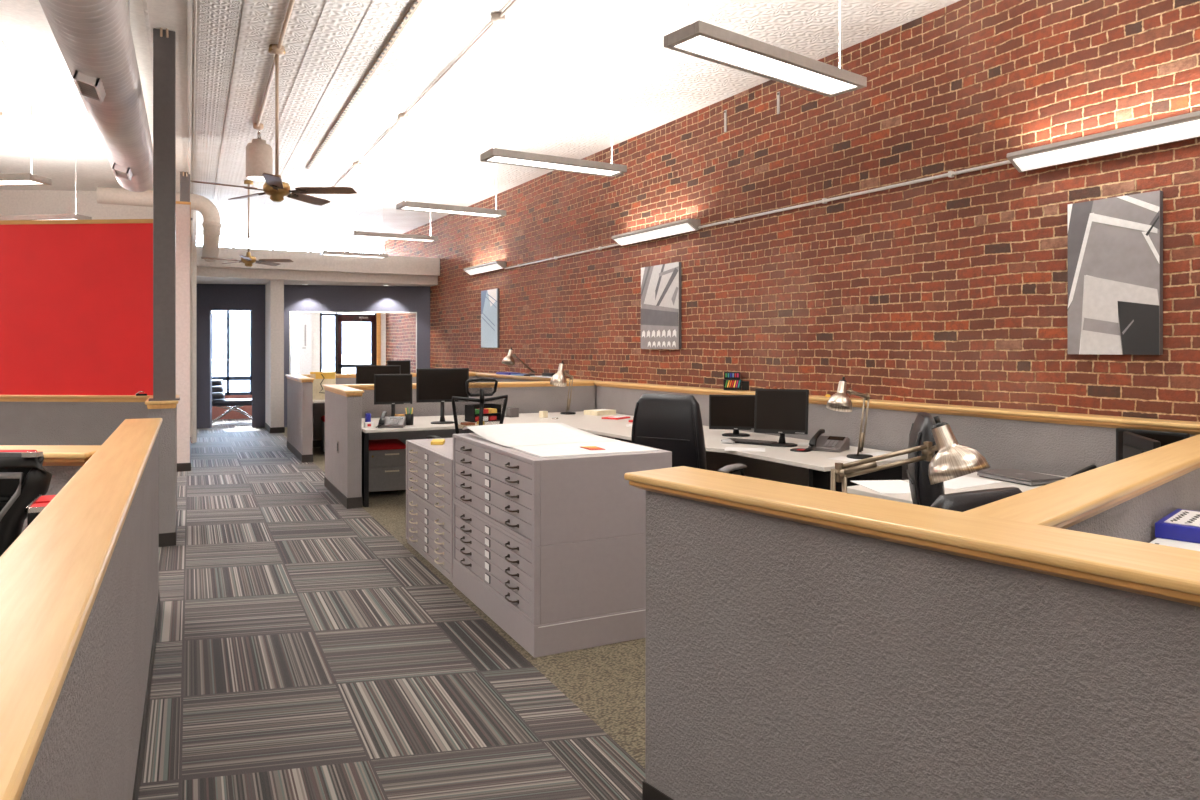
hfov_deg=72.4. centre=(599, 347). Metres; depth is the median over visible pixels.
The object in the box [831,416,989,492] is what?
desk lamp
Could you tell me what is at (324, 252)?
hanging light
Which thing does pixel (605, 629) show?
plinth
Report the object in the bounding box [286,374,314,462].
divider
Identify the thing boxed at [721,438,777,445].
keyboard
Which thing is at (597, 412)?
book
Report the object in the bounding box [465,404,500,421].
desk organizer
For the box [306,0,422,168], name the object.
track
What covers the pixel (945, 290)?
wall
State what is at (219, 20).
ceiling
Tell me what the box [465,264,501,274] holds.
diffuser
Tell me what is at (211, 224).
duct
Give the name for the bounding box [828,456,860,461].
paper sheet
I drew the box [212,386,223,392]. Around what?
cushion
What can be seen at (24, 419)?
divider
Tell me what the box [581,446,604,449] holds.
printed card
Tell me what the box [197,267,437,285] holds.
ceiling
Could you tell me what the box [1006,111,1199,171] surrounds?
wall light
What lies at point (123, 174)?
grille
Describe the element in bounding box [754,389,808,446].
monitor
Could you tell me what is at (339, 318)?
door frame
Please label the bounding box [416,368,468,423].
monitor
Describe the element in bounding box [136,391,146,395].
door stop
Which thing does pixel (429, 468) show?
file cabinet
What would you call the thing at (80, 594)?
divider
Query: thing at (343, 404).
divider
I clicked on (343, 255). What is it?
diffuser
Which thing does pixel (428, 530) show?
file cabinet
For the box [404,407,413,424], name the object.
pen cup
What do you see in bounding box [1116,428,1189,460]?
monitor
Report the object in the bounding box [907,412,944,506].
leather office chair
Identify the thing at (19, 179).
hanging light
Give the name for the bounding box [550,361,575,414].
desk lamp
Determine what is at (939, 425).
switch
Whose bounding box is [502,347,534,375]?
desk lamp
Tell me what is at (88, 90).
grille
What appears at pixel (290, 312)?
trim
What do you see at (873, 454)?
paper sheet
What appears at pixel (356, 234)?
hanging light
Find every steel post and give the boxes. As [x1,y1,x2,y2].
[148,28,179,400]
[180,171,192,219]
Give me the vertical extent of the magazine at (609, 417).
0.016 m
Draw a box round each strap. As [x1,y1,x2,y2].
[724,110,726,131]
[777,92,779,113]
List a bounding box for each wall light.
[463,261,505,274]
[611,219,700,245]
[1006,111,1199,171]
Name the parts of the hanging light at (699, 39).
cord, suspension rod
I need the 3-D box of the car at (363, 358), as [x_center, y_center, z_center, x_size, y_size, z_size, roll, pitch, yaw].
[-7.809,0.890,27.959,4.244,1.420,1.800,0,0,-24]
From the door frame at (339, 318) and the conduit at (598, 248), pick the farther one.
the door frame at (339, 318)
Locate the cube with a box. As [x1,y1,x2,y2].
[539,411,547,417]
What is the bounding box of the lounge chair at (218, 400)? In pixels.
[212,380,251,422]
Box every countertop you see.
[313,400,324,402]
[847,472,1067,503]
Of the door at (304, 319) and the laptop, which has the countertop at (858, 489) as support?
the laptop
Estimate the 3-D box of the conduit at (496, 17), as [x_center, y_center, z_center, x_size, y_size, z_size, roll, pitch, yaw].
[-0.392,-2.420,5.339,0.113,0.060,16.501,0,0,-27]
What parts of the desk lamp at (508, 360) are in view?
lamp shade, arm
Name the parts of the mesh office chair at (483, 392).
frame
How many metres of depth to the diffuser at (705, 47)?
4.21 m
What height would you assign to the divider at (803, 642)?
1.100 m
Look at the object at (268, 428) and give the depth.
14.49 m
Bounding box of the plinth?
[453,560,645,657]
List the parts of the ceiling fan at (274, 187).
blade, blade, blade, motor, blade, blade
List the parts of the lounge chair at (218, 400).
seat, frame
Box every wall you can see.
[0,190,196,442]
[0,219,152,394]
[176,204,189,462]
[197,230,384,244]
[197,284,429,427]
[312,313,385,371]
[380,0,1199,421]
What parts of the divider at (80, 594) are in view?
baseboard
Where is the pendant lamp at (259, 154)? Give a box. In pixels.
[246,130,272,180]
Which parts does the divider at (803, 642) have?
baseboard, moulding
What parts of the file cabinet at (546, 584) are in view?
handle, handle, handle, handle, handle, drawer, drawer, drawer, drawer, drawer, handle, handle, handle, handle, handle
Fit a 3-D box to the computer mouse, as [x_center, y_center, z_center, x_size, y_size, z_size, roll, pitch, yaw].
[1.018,0.743,6.525,0.112,0.033,0.064,0,0,29]
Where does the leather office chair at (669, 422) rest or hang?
on the floor
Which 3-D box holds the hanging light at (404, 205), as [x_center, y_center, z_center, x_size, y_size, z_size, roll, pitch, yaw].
[-1.578,-1.950,8.772,1.148,1.000,0.245,0,0,-31]
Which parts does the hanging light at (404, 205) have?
cord, suspension rod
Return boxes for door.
[298,313,311,373]
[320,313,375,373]
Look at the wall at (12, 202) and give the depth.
12.80 m
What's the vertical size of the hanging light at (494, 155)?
1.000 m
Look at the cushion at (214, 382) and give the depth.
16.04 m
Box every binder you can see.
[25,494,55,526]
[1155,509,1199,543]
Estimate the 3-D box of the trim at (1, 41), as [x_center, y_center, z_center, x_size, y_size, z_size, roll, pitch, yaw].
[-4.226,-2.446,2.470,2.674,0.008,15.000,0,0,-27]
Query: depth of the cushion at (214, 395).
16.04 m
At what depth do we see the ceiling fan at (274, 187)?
6.66 m
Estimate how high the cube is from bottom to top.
0.070 m
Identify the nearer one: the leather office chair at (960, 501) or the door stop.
the leather office chair at (960, 501)
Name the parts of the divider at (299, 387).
moulding, baseboard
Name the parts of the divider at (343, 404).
baseboard, moulding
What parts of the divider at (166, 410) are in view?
moulding, baseboard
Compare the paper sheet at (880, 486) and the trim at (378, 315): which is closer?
the paper sheet at (880, 486)
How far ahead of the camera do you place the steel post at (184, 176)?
11.27 m
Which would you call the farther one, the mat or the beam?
the beam
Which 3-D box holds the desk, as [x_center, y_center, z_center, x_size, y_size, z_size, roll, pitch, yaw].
[-0.229,1.130,7.248,3.165,0.740,5.089,0,0,-27]
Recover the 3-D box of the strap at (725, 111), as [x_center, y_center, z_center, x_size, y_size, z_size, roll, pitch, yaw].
[1.229,-2.230,8.050,0.019,0.216,0.030,0,0,-30]
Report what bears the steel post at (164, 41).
on the divider at (166, 410)
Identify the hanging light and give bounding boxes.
[0,68,51,185]
[0,214,91,219]
[320,194,387,258]
[350,167,437,241]
[396,115,505,217]
[480,33,626,176]
[663,0,866,96]
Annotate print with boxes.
[481,288,498,347]
[641,262,680,348]
[1068,190,1162,354]
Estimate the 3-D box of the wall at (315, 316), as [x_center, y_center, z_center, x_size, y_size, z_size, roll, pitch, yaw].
[-5.764,-0.050,18.389,1.869,3.100,0.150,0,0,-27]
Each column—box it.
[265,280,283,427]
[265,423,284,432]
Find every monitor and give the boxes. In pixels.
[356,365,400,383]
[374,374,411,415]
[387,360,410,373]
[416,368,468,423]
[709,395,754,436]
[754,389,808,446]
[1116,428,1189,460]
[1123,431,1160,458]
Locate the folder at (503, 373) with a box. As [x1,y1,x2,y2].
[496,372,519,374]
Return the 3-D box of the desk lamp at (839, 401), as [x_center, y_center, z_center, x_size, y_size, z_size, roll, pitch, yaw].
[1.702,0.477,5.577,0.438,0.567,0.181,0,0,-44]
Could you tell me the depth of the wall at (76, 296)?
6.97 m
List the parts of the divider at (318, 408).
baseboard, moulding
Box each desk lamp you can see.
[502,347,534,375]
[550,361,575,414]
[826,377,872,458]
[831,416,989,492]
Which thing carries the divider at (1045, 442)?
on the floor
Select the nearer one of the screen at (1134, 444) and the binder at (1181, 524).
the binder at (1181, 524)
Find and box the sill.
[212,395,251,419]
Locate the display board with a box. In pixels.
[310,372,335,399]
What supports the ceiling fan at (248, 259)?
hanging from the ceiling at (555, 100)
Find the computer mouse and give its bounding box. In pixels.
[721,439,734,443]
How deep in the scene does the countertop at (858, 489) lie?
4.40 m
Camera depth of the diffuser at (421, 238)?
10.88 m
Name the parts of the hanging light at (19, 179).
suspension rod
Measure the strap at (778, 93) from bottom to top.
0.198 m
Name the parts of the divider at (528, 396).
moulding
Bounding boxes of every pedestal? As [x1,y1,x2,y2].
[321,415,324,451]
[369,439,405,491]
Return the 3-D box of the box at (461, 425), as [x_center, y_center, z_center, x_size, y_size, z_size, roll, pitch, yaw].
[-1.220,0.730,7.833,0.240,0.060,0.165,0,0,-32]
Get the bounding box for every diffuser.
[0,180,41,184]
[324,254,383,257]
[354,235,432,241]
[402,207,500,216]
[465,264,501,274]
[487,156,618,175]
[674,35,856,93]
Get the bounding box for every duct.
[39,0,152,191]
[97,187,220,261]
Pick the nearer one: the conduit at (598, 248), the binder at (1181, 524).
the binder at (1181, 524)
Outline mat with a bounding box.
[790,448,811,451]
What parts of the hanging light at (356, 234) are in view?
cord, suspension rod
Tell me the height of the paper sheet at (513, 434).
0.051 m
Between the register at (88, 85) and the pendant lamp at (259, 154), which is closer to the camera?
the register at (88, 85)
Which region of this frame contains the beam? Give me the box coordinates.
[197,246,439,275]
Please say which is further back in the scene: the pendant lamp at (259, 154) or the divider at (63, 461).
the pendant lamp at (259, 154)
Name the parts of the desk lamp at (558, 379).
lamp shade, arm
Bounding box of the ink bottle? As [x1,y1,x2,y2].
[365,413,370,421]
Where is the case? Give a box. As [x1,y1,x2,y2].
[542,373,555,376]
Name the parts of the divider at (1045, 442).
moulding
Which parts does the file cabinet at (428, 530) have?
drawer, drawer, drawer, drawer, drawer, cabinet plinth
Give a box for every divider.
[0,395,150,444]
[0,418,162,799]
[0,445,100,532]
[145,395,179,546]
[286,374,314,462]
[298,372,475,446]
[323,384,363,508]
[339,381,594,444]
[475,373,599,434]
[594,381,1199,486]
[624,466,1199,799]
[964,434,1199,542]
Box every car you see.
[212,370,233,389]
[322,353,370,373]
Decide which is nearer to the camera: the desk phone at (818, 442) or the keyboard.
the desk phone at (818, 442)
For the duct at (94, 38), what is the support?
hanging from the ceiling at (555, 100)
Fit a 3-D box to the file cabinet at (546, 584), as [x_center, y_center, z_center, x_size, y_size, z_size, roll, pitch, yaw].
[-0.292,1.154,4.751,0.813,0.382,1.380,0,0,-27]
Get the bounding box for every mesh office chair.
[0,450,51,555]
[426,378,507,438]
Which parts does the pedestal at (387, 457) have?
drawer, drawer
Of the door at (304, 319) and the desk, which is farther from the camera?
the door at (304, 319)
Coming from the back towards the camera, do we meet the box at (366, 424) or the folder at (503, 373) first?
the folder at (503, 373)
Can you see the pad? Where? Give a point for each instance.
(434, 441)
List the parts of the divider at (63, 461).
panel, moulding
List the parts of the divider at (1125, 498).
moulding, panel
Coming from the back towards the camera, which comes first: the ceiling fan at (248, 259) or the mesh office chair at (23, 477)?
the ceiling fan at (248, 259)
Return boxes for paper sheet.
[462,423,619,446]
[469,433,658,457]
[724,447,764,451]
[798,442,808,445]
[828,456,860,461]
[851,480,910,493]
[865,452,886,456]
[907,476,1000,489]
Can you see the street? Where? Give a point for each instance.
(224, 390)
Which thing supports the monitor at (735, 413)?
on the desk
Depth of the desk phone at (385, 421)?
7.83 m
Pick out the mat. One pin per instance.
(793, 449)
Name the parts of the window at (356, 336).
pane, pane, pane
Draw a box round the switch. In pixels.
[931,416,947,429]
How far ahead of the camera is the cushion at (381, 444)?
8.36 m
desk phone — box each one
[376,411,405,427]
[806,429,849,451]
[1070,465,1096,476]
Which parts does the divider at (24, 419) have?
moulding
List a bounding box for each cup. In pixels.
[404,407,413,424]
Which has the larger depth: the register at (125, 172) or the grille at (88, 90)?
the register at (125, 172)
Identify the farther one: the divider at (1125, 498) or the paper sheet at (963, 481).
the paper sheet at (963, 481)
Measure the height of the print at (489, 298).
0.936 m
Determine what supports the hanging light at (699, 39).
hanging from the ceiling at (555, 100)
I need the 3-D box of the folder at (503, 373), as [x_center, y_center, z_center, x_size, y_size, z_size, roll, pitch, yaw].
[-1.391,0.384,12.396,0.180,0.030,0.500,0,0,-29]
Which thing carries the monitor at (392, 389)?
on the desk
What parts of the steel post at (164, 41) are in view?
plate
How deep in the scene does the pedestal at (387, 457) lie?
8.30 m
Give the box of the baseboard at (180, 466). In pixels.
[177,437,190,471]
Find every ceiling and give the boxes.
[0,0,959,240]
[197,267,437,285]
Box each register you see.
[73,70,105,102]
[112,163,132,180]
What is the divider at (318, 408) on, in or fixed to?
on the floor
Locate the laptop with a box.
[977,468,1064,485]
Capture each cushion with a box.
[212,380,222,385]
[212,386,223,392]
[212,393,224,398]
[369,439,405,449]
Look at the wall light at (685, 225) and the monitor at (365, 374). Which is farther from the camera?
the monitor at (365, 374)
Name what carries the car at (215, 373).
on the street
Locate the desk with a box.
[362,411,907,506]
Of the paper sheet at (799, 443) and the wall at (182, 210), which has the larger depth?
the wall at (182, 210)
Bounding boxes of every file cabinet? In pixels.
[406,438,452,520]
[406,491,452,582]
[453,433,671,546]
[453,500,645,625]
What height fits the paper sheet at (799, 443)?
0.006 m
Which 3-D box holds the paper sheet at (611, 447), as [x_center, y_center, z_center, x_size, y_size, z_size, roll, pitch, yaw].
[-0.260,0.541,4.767,0.680,0.006,1.280,0,0,-27]
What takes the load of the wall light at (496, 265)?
attached to the wall at (945, 290)
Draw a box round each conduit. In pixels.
[253,0,294,129]
[334,0,517,186]
[504,244,618,268]
[698,160,1010,228]
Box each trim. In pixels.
[0,38,63,142]
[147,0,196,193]
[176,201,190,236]
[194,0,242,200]
[289,311,416,373]
[376,313,380,364]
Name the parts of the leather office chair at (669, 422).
backrest, armrest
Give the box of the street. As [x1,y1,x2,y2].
[219,390,249,392]
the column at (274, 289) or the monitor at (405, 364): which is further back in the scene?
the column at (274, 289)
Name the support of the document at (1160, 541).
on the countertop
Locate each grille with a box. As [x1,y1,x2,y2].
[77,81,98,98]
[115,170,127,178]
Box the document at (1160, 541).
[1150,538,1199,550]
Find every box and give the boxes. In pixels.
[364,422,373,427]
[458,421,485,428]
[506,407,518,417]
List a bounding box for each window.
[212,310,373,389]
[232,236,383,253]
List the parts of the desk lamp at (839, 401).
lamp shade, arm, arm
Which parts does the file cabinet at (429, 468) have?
drawer, drawer, drawer, drawer, drawer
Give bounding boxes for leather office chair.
[631,394,746,475]
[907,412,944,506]
[930,487,1021,511]
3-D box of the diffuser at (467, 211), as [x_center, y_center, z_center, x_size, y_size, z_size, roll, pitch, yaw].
[-1.578,-1.460,8.772,1.078,0.008,0.185,0,0,-31]
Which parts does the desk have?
leg, leg, leg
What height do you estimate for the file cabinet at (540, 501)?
0.418 m
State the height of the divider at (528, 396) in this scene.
1.100 m
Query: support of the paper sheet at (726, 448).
on the desk
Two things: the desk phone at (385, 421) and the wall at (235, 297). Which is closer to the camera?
the desk phone at (385, 421)
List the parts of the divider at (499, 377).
moulding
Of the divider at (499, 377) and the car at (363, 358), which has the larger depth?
the car at (363, 358)
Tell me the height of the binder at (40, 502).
0.320 m
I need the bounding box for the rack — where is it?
[723,372,748,389]
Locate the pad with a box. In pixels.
[431,439,444,444]
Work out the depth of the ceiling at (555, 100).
7.79 m
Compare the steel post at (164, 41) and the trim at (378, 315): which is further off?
the trim at (378, 315)
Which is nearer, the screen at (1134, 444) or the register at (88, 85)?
the screen at (1134, 444)
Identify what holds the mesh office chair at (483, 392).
on the floor
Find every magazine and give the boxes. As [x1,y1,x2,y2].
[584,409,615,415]
[602,416,629,419]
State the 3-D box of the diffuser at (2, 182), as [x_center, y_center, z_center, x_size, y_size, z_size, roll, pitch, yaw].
[-5.626,-1.460,7.253,1.404,0.008,0.185,0,0,6]
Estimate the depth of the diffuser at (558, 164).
6.54 m
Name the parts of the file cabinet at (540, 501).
handle, handle, handle, handle, handle, drawer, drawer, drawer, drawer, drawer, handle, handle, handle, handle, handle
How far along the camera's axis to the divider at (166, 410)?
6.21 m
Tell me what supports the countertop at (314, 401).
on the floor
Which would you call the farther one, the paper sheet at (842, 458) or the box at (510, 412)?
the box at (510, 412)
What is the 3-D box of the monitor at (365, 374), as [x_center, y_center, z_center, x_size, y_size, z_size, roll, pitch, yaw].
[-3.188,0.484,11.799,0.620,0.470,0.180,0,0,-15]
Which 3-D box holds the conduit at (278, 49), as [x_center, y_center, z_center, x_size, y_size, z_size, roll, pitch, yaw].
[-0.860,-2.417,3.179,0.145,0.065,13.055,0,0,-27]
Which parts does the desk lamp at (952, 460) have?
arm, arm, lamp shade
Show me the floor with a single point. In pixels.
(305, 649)
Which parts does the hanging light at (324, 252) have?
suspension rod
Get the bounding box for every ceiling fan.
[190,44,357,205]
[201,180,292,266]
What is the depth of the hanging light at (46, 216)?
9.26 m
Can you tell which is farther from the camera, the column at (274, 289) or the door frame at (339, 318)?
the door frame at (339, 318)
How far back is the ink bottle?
8.29 m
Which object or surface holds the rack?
on the divider at (1045, 442)
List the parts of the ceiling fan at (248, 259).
blade, blade, motor, blade, blade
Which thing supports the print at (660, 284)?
attached to the wall at (945, 290)
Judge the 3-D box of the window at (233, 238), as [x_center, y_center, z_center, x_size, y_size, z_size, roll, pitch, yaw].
[-6.721,-1.980,17.916,3.964,0.760,0.060,0,0,-27]
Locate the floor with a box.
[138,418,645,799]
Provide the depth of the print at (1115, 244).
4.83 m
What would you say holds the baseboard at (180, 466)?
attached to the wall at (182, 210)
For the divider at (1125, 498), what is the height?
1.098 m
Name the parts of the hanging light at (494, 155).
cord, suspension rod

